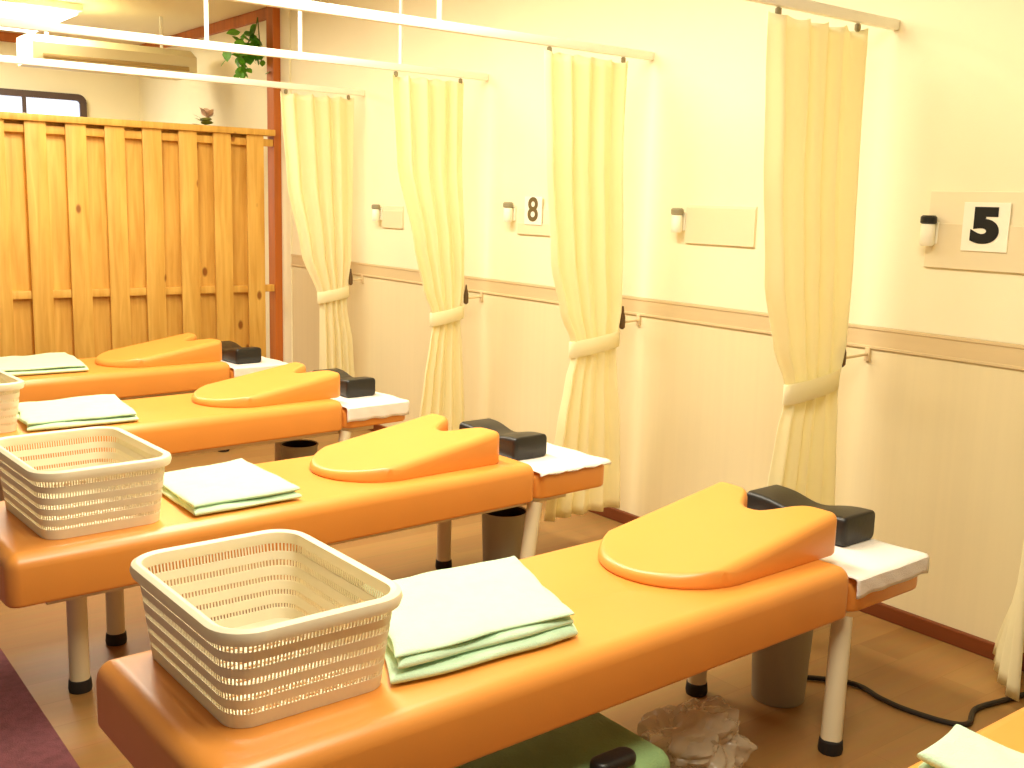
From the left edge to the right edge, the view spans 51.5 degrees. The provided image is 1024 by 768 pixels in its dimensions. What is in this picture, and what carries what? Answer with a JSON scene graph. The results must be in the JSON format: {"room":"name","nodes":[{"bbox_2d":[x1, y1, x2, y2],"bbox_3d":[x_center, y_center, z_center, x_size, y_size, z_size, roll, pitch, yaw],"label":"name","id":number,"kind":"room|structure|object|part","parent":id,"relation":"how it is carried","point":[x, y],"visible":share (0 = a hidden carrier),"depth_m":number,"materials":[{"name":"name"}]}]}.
{"room":"massage clinic","nodes":[
{"label":"massage clinic","id":0,"kind":"room"},
{"bbox_2d":[0,41,139,120],"bbox_3d":[-5.372,-1.475,8.222,4.976,2.700,0.100,-6,12,-37],"label":"wall","id":1,"kind":"structure","parent":0,"point":[107,96],"depth_m":9.24,"materials":[{"name":"paint"}]},
{"bbox_2d":[0,31,23,42],"bbox_3d":[-5.309,-2.757,7.937,4.941,0.075,0.035,-6,12,-37],"label":"trim","id":2,"kind":"structure","parent":1,"relation":"attached to","point":[4,36],"depth_m":8.79,"materials":[{"name":"brown wood"}]},
{"bbox_2d":[0,88,86,116],"bbox_3d":[-4.293,-1.911,8.877,1.450,1.095,0.048,-6,12,-37],"label":"window","id":3,"kind":"structure","parent":1,"relation":"in","point":[11,100],"depth_m":9.02,"materials":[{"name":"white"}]},
{"bbox_3d":[-4.301,-1.912,8.887,1.350,0.995,0.014,-6,12,-37],"label":"pane","id":4,"kind":"part","parent":3,"relation":"part of","materials":[{"name":"white glass"}]},
{"bbox_2d":[0,0,265,44],"bbox_3d":[-1.927,-2.007,3.591,4.976,0.100,11.150,-6,12,-37],"label":"ceiling","id":5,"kind":"structure","parent":0,"point":[136,16],"depth_m":7.72,"materials":[{"name":"beige paint"}]},
{"bbox_2d":[0,0,82,32],"bbox_3d":[-3.833,-2.635,7.464,1.240,0.075,1.240,-6,12,-37],"label":"ceiling light","id":6,"kind":"object","parent":5,"relation":"attached to","point":[33,10],"visible":0.67,"depth_m":7.29,"materials":[{"name":"beige"}]},
{"bbox_2d":[16,13,196,80],"bbox_3d":[-2.864,-2.441,7.539,1.120,0.430,0.455,-6,12,-37],"label":"air conditioner","id":7,"kind":"object","parent":5,"relation":"hanging from","point":[29,45],"visible":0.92,"depth_m":7.38,"materials":[{"name":"beige plastic"}]},
{"bbox_2d":[43,52,188,70],"bbox_3d":[-2.740,-2.241,7.401,1.000,0.030,0.030,-6,12,-37],"label":"vent","id":8,"kind":"object","parent":7,"relation":"attached to","point":[81,57],"depth_m":7.39,"materials":[{"name":"brown"}]},
{"bbox_2d":[0,55,364,95],"bbox_3d":[-1.976,-1.950,5.515,2.748,0.665,0.024,-6,12,-37],"label":"track","id":9,"kind":"object","parent":5,"relation":"hanging from","point":[3,58],"visible":1,"depth_m":5.68,"materials":[{"name":"beige metal"}]},
{"bbox_2d":[280,89,354,376],"bbox_3d":[-1.150,-0.756,6.384,0.495,1.933,0.063,-6,12,-38],"label":"curtain","id":10,"kind":"object","parent":9,"relation":"hanging from","point":[318,132],"visible":0.86,"depth_m":6.35,"materials":[{"name":"fabric"}]},
{"bbox_2d":[0,0,487,80],"bbox_3d":[-1.210,-1.760,4.527,2.748,0.665,0.024,-6,12,-37],"label":"track","id":11,"kind":"object","parent":5,"relation":"hanging from","point":[4,22],"visible":1,"depth_m":4.58,"materials":[{"name":"beige metal"}]},
{"bbox_3d":[-1.290,-1.768,4.464,0.017,0.631,0.018,-6,12,-37],"label":"hanging rod","id":12,"kind":"part","parent":11,"relation":"part of","materials":[{"name":"beige metal"}]},
{"bbox_3d":[-0.944,-1.804,4.725,0.017,0.631,0.018,-6,12,-37],"label":"hanging rod","id":13,"kind":"part","parent":11,"relation":"part of","materials":[{"name":"beige metal"}]},
{"bbox_3d":[-0.526,-1.846,5.041,0.017,0.631,0.018,-6,12,-37],"label":"hanging rod","id":14,"kind":"part","parent":11,"relation":"part of","materials":[{"name":"beige metal"}]},
{"bbox_2d":[392,71,463,430],"bbox_3d":[-0.414,-0.563,5.378,0.488,1.933,0.066,-6,12,-36],"label":"curtain","id":15,"kind":"object","parent":11,"relation":"hanging from","point":[428,114],"visible":0.87,"depth_m":5.35,"materials":[{"name":"fabric"}]},
{"bbox_2d":[226,0,653,60],"bbox_3d":[-0.492,-1.581,3.601,2.748,0.665,0.024,-6,12,-37],"label":"track","id":16,"kind":"object","parent":5,"relation":"hanging from","point":[439,24],"visible":1,"depth_m":3.83,"materials":[{"name":"beige metal"}]},
{"bbox_3d":[-0.254,-1.622,3.778,0.017,0.631,0.018,-6,12,-37],"label":"hanging rod","id":17,"kind":"part","parent":16,"relation":"part of","materials":[{"name":"beige metal"}]},
{"bbox_2d":[544,46,627,521],"bbox_3d":[0.300,-0.384,4.448,0.515,1.933,0.066,-6,12,-36],"label":"curtain","id":18,"kind":"object","parent":16,"relation":"hanging from","point":[585,98],"visible":0.89,"depth_m":4.43,"materials":[{"name":"fabric"}]},
{"bbox_2d":[746,0,899,30],"bbox_3d":[0.210,-1.406,2.695,2.748,0.665,0.024,-6,12,-37],"label":"track","id":19,"kind":"object","parent":5,"relation":"hanging from","point":[806,6],"visible":1,"depth_m":3.36,"materials":[{"name":"beige metal"}]},
{"bbox_2d":[763,7,867,504],"bbox_3d":[0.959,-0.204,3.506,0.511,1.933,0.066,-6,12,-38],"label":"curtain","id":20,"kind":"object","parent":19,"relation":"hanging from","point":[815,72],"visible":0.8,"depth_m":3.46,"materials":[{"name":"fabric"}]},
{"bbox_2d":[0,430,1023,767],"bbox_3d":[-2.003,0.751,4.064,4.976,0.100,11.150,-6,12,-37],"label":"floor","id":21,"kind":"structure","parent":0,"point":[727,727],"depth_m":3.23,"materials":[{"name":"brown wood"}]},
{"bbox_2d":[0,648,79,767],"bbox_3d":[-2.807,0.860,2.982,2.340,0.008,10.200,-6,12,-37],"label":"carpet","id":22,"kind":"object","parent":21,"relation":"on","point":[28,739],"visible":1,"depth_m":2.82,"materials":[{"name":"carpet"}]},
{"bbox_2d":[15,358,233,451],"bbox_3d":[-2.293,0.151,5.742,2.170,0.500,0.633,-7,13,-41],"label":"massage table","id":23,"kind":"object","parent":21,"relation":"on","point":[143,382],"visible":0.43,"depth_m":5.62,"materials":[{"name":"orange leather"}]},
{"bbox_2d":[0,352,88,375],"bbox_3d":[-2.520,-0.109,5.588,0.468,0.050,0.509,-6,12,-37],"label":"folded towel","id":24,"kind":"object","parent":23,"relation":"on","point":[58,362],"visible":0.97,"depth_m":5.48,"materials":[{"name":"white fabric"}]},
{"bbox_3d":[-2.441,-0.011,5.607,1.800,0.142,0.585,-7,13,-41],"label":"mattress","id":25,"kind":"part","parent":23,"relation":"part of","materials":[{"name":"orange leather"}]},
{"bbox_3d":[-2.328,0.058,5.724,1.890,0.028,0.465,-7,13,-41],"label":"frame","id":26,"kind":"part","parent":23,"relation":"part of","materials":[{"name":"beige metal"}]},
{"bbox_2d":[95,333,221,367],"bbox_3d":[-2.007,-0.190,5.952,0.635,0.118,0.424,-7,13,-41],"label":"cushion","id":27,"kind":"object","parent":23,"relation":"on","point":[185,348],"visible":1,"depth_m":5.88,"materials":[{"name":"orange leather"}]},
{"bbox_2d":[221,356,287,377],"bbox_3d":[-1.634,-0.119,6.324,0.358,0.064,0.610,-7,13,-41],"label":"towel","id":28,"kind":"object","parent":23,"relation":"on","point":[266,363],"visible":0.38,"depth_m":6.10,"materials":[{"name":"white fabric"}]},
{"bbox_2d":[221,341,260,363],"bbox_3d":[-1.643,-0.187,6.272,0.165,0.090,0.360,-8,13,-43],"label":"cushion","id":29,"kind":"object","parent":28,"relation":"on","point":[232,352],"visible":0.78,"depth_m":6.16,"materials":[{"name":"black leather"}]},
{"bbox_2d":[0,111,274,358],"bbox_3d":[-2.783,-0.718,6.614,2.789,1.852,0.122,-6,12,-37],"label":"wooden fence","id":30,"kind":"object","parent":21,"relation":"on","point":[115,233],"visible":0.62,"depth_m":6.80,"materials":[{"name":"brown wood"}]},
{"bbox_3d":[-2.758,-1.610,6.461,2.789,0.042,0.122,-6,12,-37],"label":"cap rail","id":31,"kind":"part","parent":30,"relation":"part of","materials":[{"name":"brown wood"}]},
{"bbox_3d":[-2.754,-1.546,6.479,2.768,0.048,0.042,-6,12,-37],"label":"rail","id":32,"kind":"part","parent":30,"relation":"part of","materials":[{"name":"brown wood"}]},
{"bbox_3d":[-2.781,-0.565,6.647,2.768,0.048,0.042,-6,12,-37],"label":"rail","id":33,"kind":"part","parent":30,"relation":"part of","materials":[{"name":"brown wood"}]},
{"bbox_2d":[193,107,214,124],"bbox_3d":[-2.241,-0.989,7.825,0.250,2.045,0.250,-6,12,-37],"label":"potted plant","id":34,"kind":"object","parent":30,"relation":"on","point":[207,113],"visible":0.18,"depth_m":7.66,"materials":[{"name":"green plant"}]},
{"bbox_2d":[0,393,404,500],"bbox_3d":[-1.496,0.350,4.713,2.170,0.500,0.633,-7,13,-41],"label":"massage table","id":35,"kind":"object","parent":21,"relation":"on","point":[180,426],"visible":0.57,"depth_m":4.62,"materials":[{"name":"orange leather"}]},
{"bbox_3d":[-2.123,0.445,4.444,0.056,0.310,0.056,-7,13,-41],"label":"leg","id":36,"kind":"part","parent":35,"relation":"part of","materials":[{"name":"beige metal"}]},
{"bbox_2d":[0,370,24,432],"bbox_3d":[-2.172,0.069,4.166,0.392,0.199,0.518,-7,13,-40],"label":"basket","id":37,"kind":"object","parent":35,"relation":"on","point":[10,385],"visible":1,"depth_m":4.09,"materials":[{"name":"beige plastic"}]},
{"bbox_2d":[18,394,138,430],"bbox_3d":[-1.822,0.110,4.422,0.478,0.050,0.482,-6,12,-37],"label":"folded towel","id":38,"kind":"object","parent":35,"relation":"on","point":[78,411],"visible":0.93,"depth_m":4.32,"materials":[{"name":"white fabric"}]},
{"bbox_3d":[-1.646,0.187,4.579,1.800,0.142,0.585,-7,13,-41],"label":"mattress","id":39,"kind":"part","parent":35,"relation":"part of","materials":[{"name":"orange leather"}]},
{"bbox_3d":[-1.532,0.256,4.695,1.890,0.028,0.465,-7,13,-41],"label":"frame","id":40,"kind":"part","parent":35,"relation":"part of","materials":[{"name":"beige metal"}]},
{"bbox_2d":[191,362,339,407],"bbox_3d":[-1.178,0.003,4.960,0.635,0.118,0.424,-7,13,-41],"label":"cushion","id":41,"kind":"object","parent":35,"relation":"on","point":[287,383],"visible":1,"depth_m":4.89,"materials":[{"name":"orange leather"}]},
{"bbox_3d":[-1.143,0.334,5.245,0.056,0.310,0.056,-7,13,-41],"label":"leg","id":42,"kind":"part","parent":35,"relation":"part of","materials":[{"name":"beige metal"}]},
{"bbox_3d":[-0.809,0.387,4.992,0.056,0.330,0.169,5,10,17],"label":"leg","id":43,"kind":"part","parent":35,"relation":"part of","materials":[{"name":"beige metal"}]},
{"bbox_2d":[330,392,409,422],"bbox_3d":[-0.832,0.086,5.289,0.358,0.075,0.610,-7,13,-41],"label":"towel","id":44,"kind":"object","parent":35,"relation":"on","point":[378,405],"visible":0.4,"depth_m":5.09,"materials":[{"name":"white fabric"}]},
{"bbox_2d":[312,368,374,397],"bbox_3d":[-0.852,-0.007,5.345,0.165,0.090,0.360,-6,13,-39],"label":"cushion","id":45,"kind":"object","parent":44,"relation":"on","point":[350,387],"visible":0.61,"depth_m":5.21,"materials":[{"name":"black leather"}]},
{"bbox_2d":[280,439,317,459],"bbox_3d":[-1.036,0.411,5.179,0.184,0.247,0.184,-6,12,-37],"label":"waste bin","id":46,"kind":"object","parent":21,"relation":"on","point":[298,448],"visible":0.46,"depth_m":5.11,"materials":[{"name":"beige plastic"}]},
{"bbox_2d":[0,455,603,694],"bbox_3d":[-0.633,0.558,3.637,2.170,0.500,0.633,-6,13,-39],"label":"massage table","id":47,"kind":"object","parent":21,"relation":"on","point":[34,570],"visible":0.65,"depth_m":3.27,"materials":[{"name":"orange leather"}]},
{"bbox_3d":[-1.249,0.707,3.055,0.056,0.310,0.056,-6,13,-39],"label":"leg","id":48,"kind":"part","parent":47,"relation":"part of","materials":[{"name":"beige metal"}]},
{"bbox_2d":[0,426,171,539],"bbox_3d":[-1.254,0.279,3.087,0.392,0.199,0.518,-7,13,-39],"label":"basket","id":49,"kind":"object","parent":47,"relation":"on","point":[132,495],"visible":1,"depth_m":2.97,"materials":[{"name":"beige plastic"}]},
{"bbox_3d":[-1.267,0.649,3.386,0.056,0.310,0.056,-6,13,-39],"label":"leg","id":50,"kind":"part","parent":47,"relation":"part of","materials":[{"name":"beige metal"}]},
{"bbox_2d":[162,458,301,515],"bbox_3d":[-0.919,0.317,3.372,0.365,0.047,0.474,-6,12,-37],"label":"folded towel","id":51,"kind":"object","parent":47,"relation":"on","point":[238,483],"visible":0.92,"depth_m":3.27,"materials":[{"name":"white fabric"}]},
{"bbox_3d":[-0.786,0.394,3.508,1.800,0.142,0.585,-6,13,-39],"label":"mattress","id":52,"kind":"part","parent":47,"relation":"part of","materials":[{"name":"orange leather"}]},
{"bbox_3d":[-0.669,0.464,3.621,1.890,0.028,0.465,-6,13,-39],"label":"frame","id":53,"kind":"part","parent":47,"relation":"part of","materials":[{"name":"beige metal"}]},
{"bbox_2d":[309,413,498,482],"bbox_3d":[-0.413,0.225,3.787,0.635,0.118,0.424,-6,13,-39],"label":"cushion","id":54,"kind":"object","parent":47,"relation":"on","point":[422,446],"visible":1,"depth_m":3.72,"materials":[{"name":"orange leather"}]},
{"bbox_3d":[-0.265,0.544,4.160,0.056,0.310,0.056,-6,13,-39],"label":"leg","id":55,"kind":"part","parent":47,"relation":"part of","materials":[{"name":"beige metal"}]},
{"bbox_3d":[0.062,0.599,3.897,0.056,0.330,0.169,5,10,19],"label":"leg","id":56,"kind":"part","parent":47,"relation":"part of","materials":[{"name":"beige metal"}]},
{"bbox_2d":[519,442,610,476],"bbox_3d":[0.049,0.277,4.191,0.358,0.033,0.610,-6,13,-39],"label":"towel","id":57,"kind":"object","parent":47,"relation":"on","point":[557,459],"visible":0.39,"depth_m":4.04,"materials":[{"name":"white fabric"}]},
{"bbox_2d":[459,418,546,460],"bbox_3d":[-0.040,0.215,4.180,0.165,0.090,0.360,-6,12,-38],"label":"cushion","id":58,"kind":"object","parent":57,"relation":"on","point":[514,445],"visible":0.65,"depth_m":4.06,"materials":[{"name":"black leather"}]},
{"bbox_2d":[482,506,525,561],"bbox_3d":[-0.034,0.614,4.157,0.184,0.247,0.184,-6,12,-37],"label":"waste bin","id":59,"kind":"object","parent":21,"relation":"on","point":[502,530],"visible":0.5,"depth_m":4.08,"materials":[{"name":"beige plastic"}]},
{"bbox_2d":[96,539,917,767],"bbox_3d":[0.182,0.754,2.626,2.170,0.500,0.633,-6,12,-39],"label":"massage table","id":60,"kind":"object","parent":21,"relation":"on","point":[633,640],"visible":0.57,"depth_m":2.18,"materials":[{"name":"orange leather"}]},
{"bbox_2d":[129,529,402,728],"bbox_3d":[-0.492,0.469,2.105,0.392,0.199,0.518,-6,12,-38],"label":"basket","id":61,"kind":"object","parent":60,"relation":"on","point":[185,641],"visible":1,"depth_m":2.02,"materials":[{"name":"beige plastic"}]},
{"bbox_2d":[365,556,577,683],"bbox_3d":[-0.108,0.501,2.360,0.591,0.070,0.413,-6,12,-37],"label":"folded towel","id":62,"kind":"object","parent":60,"relation":"on","point":[448,620],"visible":0.88,"depth_m":2.26,"materials":[{"name":"white fabric"}]},
{"bbox_3d":[0.556,0.741,3.145,0.056,0.310,0.056,-6,12,-39],"label":"leg","id":63,"kind":"part","parent":60,"relation":"part of","materials":[{"name":"beige metal"}]},
{"bbox_2d":[598,482,836,589],"bbox_3d":[0.522,0.406,2.881,0.635,0.118,0.424,-6,12,-39],"label":"cushion","id":64,"kind":"object","parent":60,"relation":"on","point":[708,538],"visible":1,"depth_m":2.81,"materials":[{"name":"orange leather"}]},
{"bbox_3d":[0.880,0.796,2.878,0.056,0.330,0.169,5,10,19],"label":"leg","id":65,"kind":"part","parent":60,"relation":"part of","materials":[{"name":"beige metal"}]},
{"bbox_2d":[819,538,929,598],"bbox_3d":[0.871,0.487,3.175,0.358,0.059,0.610,-6,12,-39],"label":"towel","id":66,"kind":"object","parent":60,"relation":"on","point":[876,565],"visible":0.35,"depth_m":2.98,"materials":[{"name":"white fabric"}]},
{"bbox_2d":[747,485,874,546],"bbox_3d":[0.909,0.400,3.259,0.165,0.090,0.360,-6,12,-39],"label":"cushion","id":67,"kind":"object","parent":66,"relation":"on","point":[855,525],"visible":0.53,"depth_m":3.19,"materials":[{"name":"black leather"}]},
{"bbox_2d":[455,713,669,767],"bbox_3d":[-0.030,0.936,2.404,0.730,0.204,0.450,-6,12,-37],"label":"stool","id":68,"kind":"object","parent":21,"relation":"on","point":[574,744],"visible":0.41,"depth_m":2.43,"materials":[{"name":"green fabric"}]},
{"bbox_2d":[590,746,635,767],"bbox_3d":[0.223,0.833,2.346,0.120,0.029,0.055,-6,12,-37],"label":"pouch","id":69,"kind":"object","parent":68,"relation":"on","point":[619,757],"visible":1,"depth_m":2.33,"materials":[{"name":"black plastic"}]},
{"bbox_2d":[751,630,812,707],"bbox_3d":[0.795,0.810,3.146,0.184,0.247,0.184,-6,12,-37],"label":"waste bin","id":70,"kind":"object","parent":21,"relation":"on","point":[779,670],"visible":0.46,"depth_m":3.08,"materials":[{"name":"beige plastic"}]},
{"bbox_2d":[807,675,1023,726],"bbox_3d":[1.234,0.940,3.135,0.880,0.016,0.272,2,10,5],"label":"power cable","id":71,"kind":"object","parent":21,"relation":"on","point":[871,692],"visible":0.83,"depth_m":3.11,"materials":[{"name":"black plastic"}]},
{"bbox_2d":[908,707,1023,767],"bbox_3d":[0.912,0.937,1.673,2.170,0.500,0.633,-6,12,-37],"label":"massage table","id":72,"kind":"object","parent":21,"relation":"on","point":[1008,731],"visible":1,"depth_m":1.94,"materials":[{"name":"orange leather"}]},
{"bbox_2d":[917,724,1023,767],"bbox_3d":[0.824,0.648,1.715,0.176,0.049,0.327,-6,12,-37],"label":"folded towel","id":73,"kind":"object","parent":72,"relation":"on","point":[962,747],"visible":1,"depth_m":1.77,"materials":[{"name":"white fabric"}]},
{"bbox_2d":[139,0,1023,357],"bbox_3d":[0.053,-0.834,5.353,0.100,2.700,11.150,-6,12,-37],"label":"wall","id":74,"kind":"structure","parent":0,"point":[943,100],"depth_m":4.38,"materials":[{"name":"paint"}]},
{"bbox_2d":[140,8,265,47],"bbox_3d":[-2.490,-2.749,8.348,0.035,0.075,2.810,-6,12,-37],"label":"trim","id":75,"kind":"structure","parent":74,"relation":"attached to","point":[249,18],"depth_m":7.86,"materials":[{"name":"brown wood"}]},
{"bbox_2d":[221,17,269,77],"bbox_3d":[-1.806,-2.277,7.193,0.342,0.442,0.229,-6,12,-37],"label":"ivy","id":76,"kind":"object","parent":74,"relation":"hanging from","point":[242,59],"visible":0.67,"depth_m":7.20,"materials":[{"name":"green plant"}]},
{"bbox_2d":[266,6,282,361],"bbox_3d":[-1.652,-1.235,7.421,0.062,2.700,0.110,-6,12,-37],"label":"wooden post","id":77,"kind":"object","parent":74,"relation":"attached to","point":[272,13],"depth_m":7.37,"materials":[{"name":"brown wood"}]},
{"bbox_2d":[280,8,292,363],"bbox_3d":[-1.556,-1.218,7.338,0.012,2.700,0.138,-6,12,-37],"label":"trim","id":78,"kind":"structure","parent":74,"relation":"attached to","point":[285,41],"depth_m":7.35,"materials":[{"name":"wood"}]},
{"bbox_2d":[349,269,363,284],"bbox_3d":[-0.961,-0.661,6.551,0.102,0.100,0.025,-6,12,-37],"label":"curtain hook","id":79,"kind":"object","parent":74,"relation":"attached to","point":[351,279],"visible":1,"depth_m":6.53,"materials":[{"name":"brown metal"}]},
{"bbox_3d":[-0.992,-0.658,6.528,0.026,0.100,0.025,-6,12,-37],"label":"knob","id":80,"kind":"part","parent":79,"relation":"part of","materials":[{"name":"brown"}]},
{"bbox_2d":[371,204,382,220],"bbox_3d":[-0.807,-1.020,6.332,0.062,0.100,0.052,-6,12,-37],"label":"wall dispenser","id":81,"kind":"object","parent":74,"relation":"attached to","point":[376,210],"visible":1,"depth_m":6.31,"materials":[{"name":"beige plastic"}]},
{"bbox_2d":[372,209,379,220],"bbox_3d":[-0.812,-1.006,6.331,0.046,0.072,0.046,-6,12,-37],"label":"bottle","id":82,"kind":"object","parent":81,"relation":"on","point":[375,212],"depth_m":6.31,"materials":[{"name":"beige plastic"}]},
{"bbox_2d":[382,205,403,228],"bbox_3d":[-0.700,-0.981,6.238,0.010,0.130,0.230,-6,12,-37],"label":"wall panel","id":83,"kind":"object","parent":74,"relation":"attached to","point":[392,216],"visible":1,"depth_m":6.23,"materials":[{"name":"beige plastic"}]},
{"bbox_2d":[463,285,482,303],"bbox_3d":[-0.202,-0.470,5.557,0.119,0.100,0.025,-6,12,-37],"label":"curtain hook","id":84,"kind":"object","parent":74,"relation":"attached to","point":[466,295],"visible":1,"depth_m":5.53,"materials":[{"name":"brown metal"}]},
{"bbox_3d":[-0.239,-0.466,5.529,0.026,0.100,0.025,-6,12,-37],"label":"knob","id":85,"kind":"part","parent":84,"relation":"part of","materials":[{"name":"brown"}]},
{"bbox_2d":[503,202,515,221],"bbox_3d":[-0.016,-0.858,5.306,0.062,0.100,0.052,-6,12,-37],"label":"wall dispenser","id":86,"kind":"object","parent":74,"relation":"attached to","point":[509,211],"visible":1,"depth_m":5.29,"materials":[{"name":"beige plastic"}]},
{"bbox_2d":[503,208,512,221],"bbox_3d":[-0.021,-0.844,5.306,0.046,0.072,0.046,-6,12,-37],"label":"bottle","id":87,"kind":"object","parent":86,"relation":"on","point":[507,212],"depth_m":5.29,"materials":[{"name":"beige plastic"}]},
{"bbox_2d":[517,209,549,235],"bbox_3d":[0.112,-0.791,5.189,0.010,0.125,0.270,-6,12,-37],"label":"wall panel","id":88,"kind":"object","parent":74,"relation":"attached to","point":[522,228],"visible":0.55,"depth_m":5.19,"materials":[{"name":"beige plastic"}]},
{"bbox_2d":[524,196,542,224],"bbox_3d":[0.103,-0.845,5.180,0.006,0.135,0.135,-6,12,-37],"label":"number card","id":89,"kind":"object","parent":88,"relation":"attached to","point":[533,205],"visible":1,"depth_m":5.18,"materials":[{"name":"beige paper"}]},
{"bbox_2d":[619,306,640,328],"bbox_3d":[0.516,-0.291,4.631,0.119,0.100,0.025,-6,12,-37],"label":"curtain hook","id":90,"kind":"object","parent":74,"relation":"attached to","point":[637,320],"visible":1,"depth_m":4.60,"materials":[{"name":"brown metal"}]},
{"bbox_3d":[0.479,-0.287,4.603,0.026,0.100,0.025,-6,12,-37],"label":"knob","id":91,"kind":"part","parent":90,"relation":"part of","materials":[{"name":"brown"}]},
{"bbox_3d":[0.516,-0.274,4.635,0.095,0.015,0.010,-6,12,-37],"label":"arm","id":92,"kind":"part","parent":90,"relation":"part of","materials":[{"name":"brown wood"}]},
{"bbox_3d":[0.557,-0.281,4.666,0.014,0.050,0.020,-6,12,-37],"label":"plate","id":93,"kind":"part","parent":90,"relation":"part of","materials":[{"name":"beige metal"}]},
{"bbox_2d":[291,254,1023,370],"bbox_3d":[0.878,-0.261,4.247,0.010,0.080,8.250,-6,12,-37],"label":"trim","id":94,"kind":"structure","parent":74,"relation":"attached to","point":[954,348],"depth_m":4.20,"materials":[{"name":"brown wood"}]},
{"bbox_2d":[292,266,1023,652],"bbox_3d":[0.867,0.246,4.336,0.003,0.960,8.250,-6,12,-37],"label":"wainscoting","id":95,"kind":"structure","parent":74,"relation":"attached to","point":[934,447],"depth_m":4.22,"materials":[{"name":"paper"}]},
{"bbox_2d":[671,208,685,232],"bbox_3d":[0.686,-0.678,4.401,0.062,0.100,0.052,-6,12,-37],"label":"wall dispenser","id":96,"kind":"object","parent":74,"relation":"attached to","point":[678,218],"visible":1,"depth_m":4.38,"materials":[{"name":"beige plastic"}]},
{"bbox_2d":[671,215,682,232],"bbox_3d":[0.682,-0.664,4.400,0.046,0.072,0.046,-6,12,-37],"label":"bottle","id":97,"kind":"object","parent":96,"relation":"on","point":[676,220],"depth_m":4.38,"materials":[{"name":"beige plastic"}]},
{"bbox_2d":[368,424,1023,670],"bbox_3d":[-0.030,0.474,5.540,0.020,0.055,11.150,-6,12,-37],"label":"baseboard","id":98,"kind":"structure","parent":74,"relation":"attached to","point":[958,638],"depth_m":3.67,"materials":[{"name":"brown wood"}]},
{"bbox_2d":[685,205,756,246],"bbox_3d":[0.832,-0.636,4.257,0.010,0.157,0.365,-6,12,-37],"label":"wall panel","id":99,"kind":"object","parent":74,"relation":"attached to","point":[705,224],"visible":1,"depth_m":4.24,"materials":[{"name":"beige plastic"}]},
{"bbox_2d":[842,347,870,366],"bbox_3d":[1.198,-0.115,3.710,0.169,0.100,0.025,-6,12,-37],"label":"curtain hook","id":100,"kind":"object","parent":74,"relation":"attached to","point":[867,355],"visible":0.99,"depth_m":3.74,"materials":[{"name":"brown metal"}]},
{"bbox_3d":[1.142,-0.109,3.667,0.026,0.100,0.025,-6,12,-37],"label":"knob","id":101,"kind":"part","parent":100,"relation":"part of","materials":[{"name":"brown"}]},
{"bbox_3d":[1.198,-0.097,3.713,0.145,0.015,0.010,-6,12,-37],"label":"arm","id":102,"kind":"part","parent":100,"relation":"part of","materials":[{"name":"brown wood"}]},
{"bbox_3d":[1.260,-0.106,3.759,0.014,0.050,0.020,-6,12,-37],"label":"plate","id":103,"kind":"part","parent":100,"relation":"part of","materials":[{"name":"beige metal"}]},
{"bbox_2d":[924,191,1023,273],"bbox_3d":[1.523,-0.482,3.363,0.010,0.250,0.455,-6,12,-37],"label":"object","id":104,"kind":"object","parent":74,"relation":"attached to","point":[948,206],"visible":0.74,"depth_m":3.43,"materials":[{"name":"beige plastic"}]},
{"bbox_2d":[919,215,939,245],"bbox_3d":[1.377,-0.507,3.510,0.062,0.100,0.052,-6,12,-37],"label":"wall dispenser","id":105,"kind":"object","parent":104,"relation":"attached to","point":[929,227],"visible":1,"depth_m":3.49,"materials":[{"name":"beige plastic"}]},
{"bbox_2d":[919,224,935,245],"bbox_3d":[1.373,-0.492,3.510,0.046,0.072,0.046,-6,12,-37],"label":"bottle","id":106,"kind":"object","parent":105,"relation":"on","point":[927,231],"depth_m":3.49,"materials":[{"name":"beige plastic"}]},
{"bbox_2d":[960,202,1011,252],"bbox_3d":[1.503,-0.498,3.373,0.006,0.155,0.155,-6,12,-37],"label":"number card","id":107,"kind":"object","parent":104,"relation":"attached to","point":[985,228],"visible":1,"depth_m":3.37,"materials":[{"name":"beige paper"}]},
{"bbox_2d":[993,542,1023,701],"bbox_3d":[1.535,-0.068,2.984,0.193,1.993,0.570,7,11,28],"label":"curtain","id":108,"kind":"object","parent":74,"relation":"hanging from","point":[1008,648],"visible":1,"depth_m":3.11,"materials":[{"name":"fabric"}]}
]}

